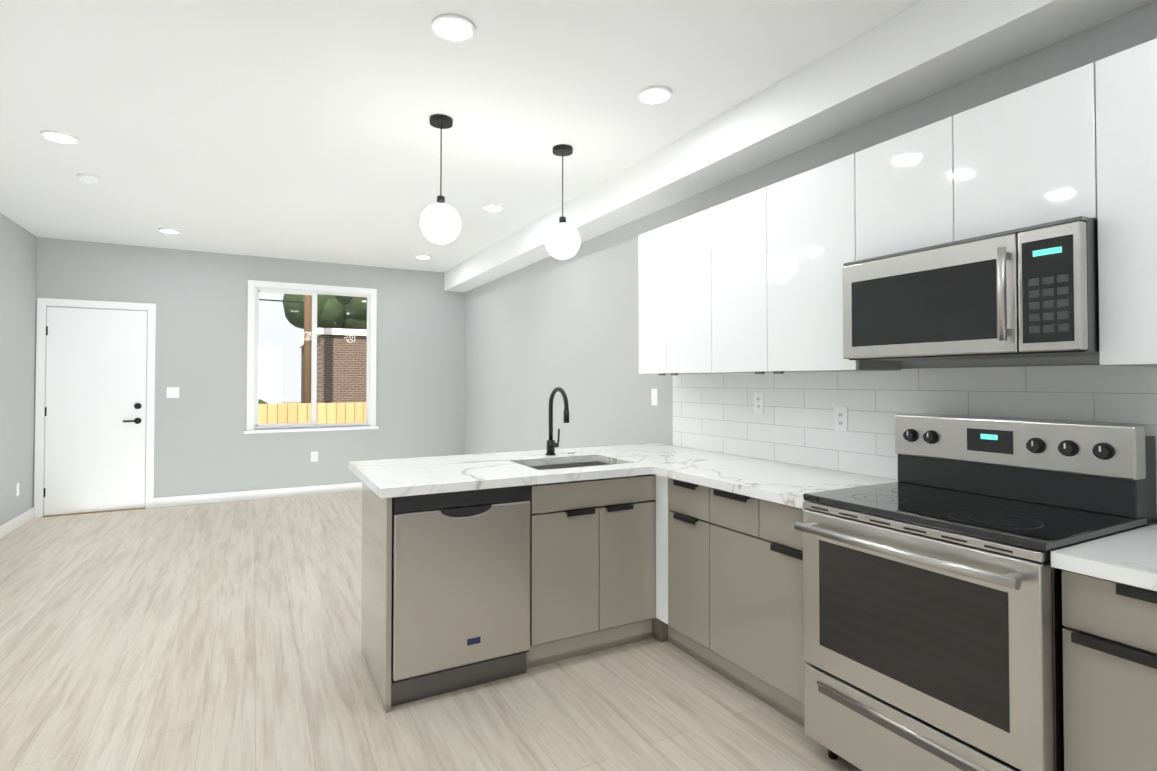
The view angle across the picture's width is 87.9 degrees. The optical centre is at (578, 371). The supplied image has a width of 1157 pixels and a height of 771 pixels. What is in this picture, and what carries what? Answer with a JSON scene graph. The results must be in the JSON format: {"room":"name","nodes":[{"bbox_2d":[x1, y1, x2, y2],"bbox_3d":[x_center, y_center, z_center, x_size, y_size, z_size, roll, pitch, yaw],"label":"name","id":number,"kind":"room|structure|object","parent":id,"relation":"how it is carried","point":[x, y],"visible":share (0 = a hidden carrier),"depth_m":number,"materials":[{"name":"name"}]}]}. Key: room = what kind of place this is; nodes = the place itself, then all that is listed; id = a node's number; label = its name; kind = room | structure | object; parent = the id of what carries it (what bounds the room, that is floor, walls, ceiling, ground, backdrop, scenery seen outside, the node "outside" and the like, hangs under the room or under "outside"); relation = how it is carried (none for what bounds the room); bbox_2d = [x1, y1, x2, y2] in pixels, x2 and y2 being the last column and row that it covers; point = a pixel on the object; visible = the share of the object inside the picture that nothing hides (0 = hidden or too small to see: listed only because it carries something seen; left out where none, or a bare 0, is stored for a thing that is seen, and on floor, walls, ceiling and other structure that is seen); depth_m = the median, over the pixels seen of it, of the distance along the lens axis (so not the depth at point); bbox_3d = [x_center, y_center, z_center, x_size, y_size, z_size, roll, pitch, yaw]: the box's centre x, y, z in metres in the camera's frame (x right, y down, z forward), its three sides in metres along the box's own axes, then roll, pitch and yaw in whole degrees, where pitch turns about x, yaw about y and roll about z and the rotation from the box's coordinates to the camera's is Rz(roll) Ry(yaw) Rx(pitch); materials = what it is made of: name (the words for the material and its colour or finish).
{"room":"kitchen","nodes":[
{"label":"kitchen","id":0,"kind":"room"},
{"bbox_2d":[0,213,36,525],"bbox_3d":[-3.207,-0.015,1.760,0.150,2.780,9.850,1,-1,-28],"label":"wall","id":1,"kind":"structure","parent":0,"point":[18,261],"depth_m":5.49,"materials":[{"name":"grey paint"}]},
{"bbox_2d":[0,507,33,538],"bbox_3d":[-3.762,1.342,2.936,0.014,0.105,6.784,1,-1,-28],"label":"baseboard","id":2,"kind":"structure","parent":1,"relation":"attached to","point":[11,525],"depth_m":5.48,"materials":[{"name":"white wood"}]},
{"bbox_2d":[16,483,19,495],"bbox_3d":[-5.166,1.088,5.531,0.005,0.116,0.072,1,-1,-28],"label":"outlet","id":3,"kind":"object","parent":1,"relation":"attached to","point":[18,484],"depth_m":5.52,"materials":[{"name":"white plastic"}]},
{"bbox_2d":[33,237,464,515],"bbox_3d":[-3.504,0.073,7.083,4.390,2.780,0.200,1,-1,-28],"label":"wall","id":4,"kind":"structure","parent":0,"point":[204,443],"depth_m":6.79,"materials":[{"name":"grey paint"}]},
{"bbox_2d":[34,298,155,517],"bbox_3d":[-4.936,0.360,6.152,0.970,2.175,0.066,1,-1,-28],"label":"door","id":5,"kind":"structure","parent":4,"relation":"in","point":[94,424],"depth_m":6.16,"materials":[{"name":"white wood"}]},
{"bbox_2d":[166,387,178,397],"bbox_3d":[-4.381,0.229,6.485,0.115,0.116,0.011,1,-1,-28],"label":"light switch","id":6,"kind":"object","parent":4,"relation":"attached to","point":[172,392],"depth_m":6.48,"materials":[{"name":"white plastic"}]},
{"bbox_2d":[153,482,361,507],"bbox_3d":[-3.043,1.413,7.185,3.381,0.105,0.018,1,-1,-28],"label":"baseboard","id":7,"kind":"structure","parent":4,"relation":"attached to","point":[345,487],"depth_m":6.83,"materials":[{"name":"white wood"}]},
{"bbox_2d":[244,280,378,433],"bbox_3d":[-3.163,-0.163,7.192,1.460,1.745,0.160,1,-1,-28],"label":"window","id":8,"kind":"structure","parent":4,"relation":"in","point":[255,287],"depth_m":7.18,"materials":[{"name":"white"}]},
{"bbox_2d":[311,452,317,461],"bbox_3d":[-3.142,1.015,7.144,0.072,0.116,0.007,1,-1,-28],"label":"outlet","id":9,"kind":"object","parent":4,"relation":"attached to","point":[314,455],"depth_m":7.14,"materials":[{"name":"white plastic"}]},
{"bbox_2d":[0,491,861,770],"bbox_3d":[-1.210,1.422,2.815,4.690,0.060,9.850,1,-1,-28],"label":"floor","id":10,"kind":"structure","parent":0,"point":[222,636],"depth_m":2.68,"materials":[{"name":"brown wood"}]},
{"bbox_2d":[361,482,540,712],"bbox_3d":[-0.641,0.955,2.877,0.663,0.876,0.635,1,-1,-28],"label":"base cabinet","id":11,"kind":"object","parent":10,"relation":"on","point":[376,587],"depth_m":2.73,"materials":[{"name":"beige"}]},
{"bbox_2d":[391,485,530,706],"bbox_3d":[-0.630,0.957,2.861,0.611,0.873,0.626,1,-1,-28],"label":"dishwasher","id":12,"kind":"object","parent":10,"relation":"on","point":[460,589],"visible":0.92,"depth_m":2.58,"materials":[{"name":"silver metal"}]},
{"bbox_2d":[541,474,655,664],"bbox_3d":[-0.046,0.961,3.199,0.725,0.876,0.635,1,-1,-28],"label":"base cabinet","id":13,"kind":"object","parent":10,"relation":"on","point":[592,579],"depth_m":2.93,"materials":[{"name":"beige"}]},
{"bbox_2d":[349,443,730,513],"bbox_3d":[-0.120,0.596,3.292,2.028,0.221,0.930,1,-1,-28],"label":"countertop","id":14,"kind":"structure","parent":13,"relation":"on","point":[387,478],"depth_m":3.00,"materials":[{"name":"stone"}]},
{"bbox_2d":[546,387,574,454],"bbox_3d":[-0.060,0.289,3.463,0.192,0.398,0.246,1,-1,-28],"label":"faucet","id":15,"kind":"object","parent":14,"relation":"on","point":[552,445],"visible":1,"depth_m":3.49,"materials":[{"name":"black metal"}]},
{"bbox_2d":[652,475,806,725],"bbox_3d":[0.761,0.959,3.074,0.680,0.876,1.622,1,-1,-28],"label":"base cabinet","id":16,"kind":"object","parent":10,"relation":"on","point":[729,585],"depth_m":2.58,"materials":[{"name":"brown"}]},
{"bbox_2d":[653,455,897,508],"bbox_3d":[0.917,0.495,2.767,0.703,0.038,0.923,1,-1,-28],"label":"countertop","id":17,"kind":"structure","parent":16,"relation":"on","point":[772,481],"depth_m":2.71,"materials":[{"name":"stone"}]},
{"bbox_2d":[794,414,1156,770],"bbox_3d":[1.268,0.773,1.990,0.780,1.211,0.760,1,-1,-28],"label":"range","id":18,"kind":"object","parent":10,"relation":"on","point":[933,626],"visible":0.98,"depth_m":1.83,"materials":[{"name":"silver metal"}]},
{"bbox_2d":[1062,570,1156,770],"bbox_3d":[1.674,0.930,1.384,0.680,0.876,0.676,1,-1,-28],"label":"base cabinet","id":19,"kind":"object","parent":10,"relation":"on","point":[1109,636],"visible":0.94,"depth_m":1.45,"materials":[{"name":"brown"}]},
{"bbox_2d":[1051,523,1156,590],"bbox_3d":[1.663,0.472,1.386,0.703,0.038,0.677,1,-1,-28],"label":"countertop","id":20,"kind":"structure","parent":19,"relation":"on","point":[1128,557],"depth_m":1.48,"materials":[{"name":"stone"}]},
{"bbox_2d":[0,0,920,272],"bbox_3d":[-1.210,-1.417,2.862,4.690,0.060,9.850,1,-1,-28],"label":"ceiling","id":21,"kind":"structure","parent":0,"point":[288,128],"depth_m":3.13,"materials":[{"name":"paint"}]},
{"bbox_2d":[40,130,79,143],"bbox_3d":[-3.036,-1.369,3.517,0.175,0.013,0.175,1,-1,-34],"label":"recessed light","id":22,"kind":"object","parent":21,"relation":"in","point":[56,136],"depth_m":3.50,"materials":[{"name":"white plastic"}]},
{"bbox_2d":[77,173,99,182],"bbox_3d":[-3.429,-1.346,4.202,0.124,0.038,0.124,1,-1,-28],"label":"smoke detector","id":23,"kind":"object","parent":21,"relation":"attached to","point":[87,178],"visible":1,"depth_m":4.17,"materials":[{"name":"white plastic"}]},
{"bbox_2d":[158,228,179,233],"bbox_3d":[-3.889,-1.333,5.705,0.175,0.013,0.175,1,-1,-34],"label":"recessed light","id":24,"kind":"object","parent":21,"relation":"in","point":[165,230],"depth_m":5.69,"materials":[{"name":"white"}]},
{"bbox_2d":[415,255,430,258],"bbox_3d":[-1.784,-1.313,6.899,0.175,0.013,0.175,1,-1,-34],"label":"recessed light","id":25,"kind":"object","parent":21,"relation":"in","point":[417,256],"depth_m":6.87,"materials":[{"name":"white"}]},
{"bbox_2d":[420,114,460,243],"bbox_3d":[-0.751,-1.038,3.280,0.216,0.682,0.216,1,-1,-28],"label":"pendant light","id":26,"kind":"object","parent":21,"relation":"hanging from","point":[440,222],"visible":1,"depth_m":3.22,"materials":[{"name":"black"}]},
{"bbox_2d":[431,14,475,41],"bbox_3d":[-0.505,-1.388,2.430,0.175,0.013,0.175,0,-1,23],"label":"recessed light","id":27,"kind":"object","parent":21,"relation":"in","point":[454,27],"depth_m":2.41,"materials":[{"name":"white plastic"}]},
{"bbox_2d":[482,204,503,210],"bbox_3d":[-0.701,-1.346,4.938,0.175,0.013,0.175,0,-1,23],"label":"recessed light","id":28,"kind":"object","parent":21,"relation":"in","point":[489,207],"depth_m":4.91,"materials":[{"name":"white plastic"}]},
{"bbox_2d":[545,144,579,258],"bbox_3d":[-0.098,-1.032,3.690,0.216,0.682,0.216,1,-1,-28],"label":"pendant light","id":29,"kind":"object","parent":21,"relation":"hanging from","point":[562,239],"visible":1,"depth_m":3.62,"materials":[{"name":"black"}]},
{"bbox_2d":[637,86,671,104],"bbox_3d":[0.381,-1.378,2.999,0.175,0.013,0.175,1,-1,-34],"label":"recessed light","id":30,"kind":"object","parent":21,"relation":"in","point":[652,95],"depth_m":2.99,"materials":[{"name":"white plastic"}]},
{"bbox_2d":[444,0,1155,291],"bbox_3d":[0.610,-1.251,3.814,0.280,0.240,9.500,1,-1,-28],"label":"soffit beam","id":31,"kind":"structure","parent":21,"relation":"attached to","point":[920,50],"depth_m":2.70,"materials":[{"name":"paint"}]},
{"bbox_2d":[464,0,1156,454],"bbox_3d":[0.787,0.021,3.918,0.150,2.780,9.850,1,-1,-28],"label":"wall","id":32,"kind":"structure","parent":0,"point":[538,332],"depth_m":4.83,"materials":[{"name":"grey paint"}]},
{"bbox_2d":[639,226,662,375],"bbox_3d":[0.586,-0.432,3.806,0.292,0.898,0.300,1,-1,-28],"label":"upper cabinet","id":33,"kind":"object","parent":32,"relation":"attached to","point":[650,242],"depth_m":3.74,"materials":[{"name":"white"}]},
{"bbox_2d":[651,389,657,404],"bbox_3d":[0.533,0.180,4.215,0.011,0.116,0.072,1,-1,-28],"label":"outlet","id":34,"kind":"object","parent":32,"relation":"attached to","point":[654,392],"depth_m":4.21,"materials":[{"name":"white plastic"}]},
{"bbox_2d":[663,209,706,374],"bbox_3d":[0.752,-0.437,3.498,0.292,0.898,0.401,1,-1,-28],"label":"upper cabinet","id":35,"kind":"object","parent":32,"relation":"attached to","point":[684,239],"depth_m":3.45,"materials":[{"name":"white"}]},
{"bbox_2d":[707,188,762,373],"bbox_3d":[0.943,-0.443,3.145,0.292,0.898,0.401,1,-1,-28],"label":"upper cabinet","id":36,"kind":"object","parent":32,"relation":"attached to","point":[751,282],"depth_m":3.09,"materials":[{"name":"white"}]},
{"bbox_2d":[754,392,763,413],"bbox_3d":[1.000,0.176,3.331,0.006,0.116,0.072,1,-1,-28],"label":"outlet","id":37,"kind":"object","parent":32,"relation":"attached to","point":[758,397],"depth_m":3.32,"materials":[{"name":"white plastic"}]},
{"bbox_2d":[763,153,900,373],"bbox_3d":[1.154,-0.449,2.755,0.292,0.898,0.485,1,-1,-28],"label":"upper cabinet","id":38,"kind":"object","parent":32,"relation":"attached to","point":[809,216],"depth_m":2.68,"materials":[{"name":"white"}]},
{"bbox_2d":[834,407,847,431],"bbox_3d":[1.252,0.227,2.864,0.006,0.116,0.072,1,-1,-28],"label":"outlet","id":39,"kind":"object","parent":32,"relation":"attached to","point":[841,418],"depth_m":2.86,"materials":[{"name":"white plastic"}]},
{"bbox_2d":[855,118,946,260],"bbox_3d":[1.363,-0.673,2.372,0.292,0.464,0.395,1,-1,-28],"label":"upper cabinet","id":40,"kind":"object","parent":32,"relation":"attached to","point":[901,181],"depth_m":2.29,"materials":[{"name":"white"}]},
{"bbox_2d":[673,365,1156,504],"bbox_3d":[1.382,0.232,2.641,0.009,0.484,3.145,1,-1,-28],"label":"tile backsplash","id":41,"kind":"structure","parent":32,"relation":"attached to","point":[794,423],"depth_m":2.73,"materials":[{"name":"white tile"}]},
{"bbox_2d":[947,60,1098,242],"bbox_3d":[1.554,-0.679,2.018,0.292,0.464,0.409,1,-1,-28],"label":"upper cabinet","id":42,"kind":"object","parent":32,"relation":"attached to","point":[1029,156],"depth_m":1.93,"materials":[{"name":"white"}]},
{"bbox_2d":[842,216,1098,360],"bbox_3d":[1.397,-0.245,2.150,0.436,0.391,0.796,1,-1,-28],"label":"microwave","id":43,"kind":"object","parent":42,"relation":"attached to","point":[1029,291],"visible":0.98,"depth_m":1.96,"materials":[{"name":"silver metal"}]},
{"bbox_2d":[1098,38,1156,366],"bbox_3d":[1.762,-0.468,1.630,0.292,0.898,0.465,1,-1,-28],"label":"upper cabinet","id":44,"kind":"object","parent":32,"relation":"attached to","point":[1127,224],"depth_m":1.70,"materials":[{"name":"white"}]},
{"label":"outside","id":45,"kind":"structure","parent":0,"visible":0},
{"bbox_2d":[281,402,300,403],"bbox_3d":[-18.752,3.157,39.745,80.000,0.100,71.750,1,-1,-28],"label":"ground","id":46,"kind":"structure","parent":45,"point":[289,402],"depth_m":69.43,"materials":[{"name":"beige"}]},
{"bbox_2d":[258,346,281,403],"bbox_3d":[-14.784,0.979,27.545,1.750,3.850,9.050,1,-1,-28],"label":"house","id":47,"kind":"structure","parent":46,"relation":"on","point":[270,384],"depth_m":23.80,"materials":[{"name":"white"}]},
{"bbox_2d":[259,295,311,402],"bbox_3d":[-14.130,-3.329,16.565,14.007,12.100,5.146,1,-1,-28],"label":"pole","id":48,"kind":"object","parent":46,"relation":"on","point":[307,348],"depth_m":17.09,"materials":[{"name":"brown wood"}]},
{"bbox_2d":[258,402,365,423],"bbox_3d":[-4.555,1.550,9.287,24.000,2.100,0.120,1,-1,-28],"label":"fence","id":49,"kind":"object","parent":46,"relation":"on","point":[291,416],"depth_m":9.42,"materials":[{"name":"yellow wood"}]},
{"bbox_2d":[258,294,366,403],"bbox_3d":[-7.874,-4.473,34.701,20.535,14.991,45.031,1,-1,-28],"label":"tree","id":50,"kind":"object","parent":46,"relation":"on","point":[297,319],"depth_m":44.63,"materials":[{"name":"green plant"}]},
{"bbox_2d":[299,328,366,402],"bbox_3d":[-4.861,0.805,26.118,12.750,4.150,9.200,1,-1,-28],"label":"brick building","id":51,"kind":"structure","parent":46,"relation":"on","point":[342,353],"depth_m":19.53,"materials":[{"name":"brown brick"}]}
]}

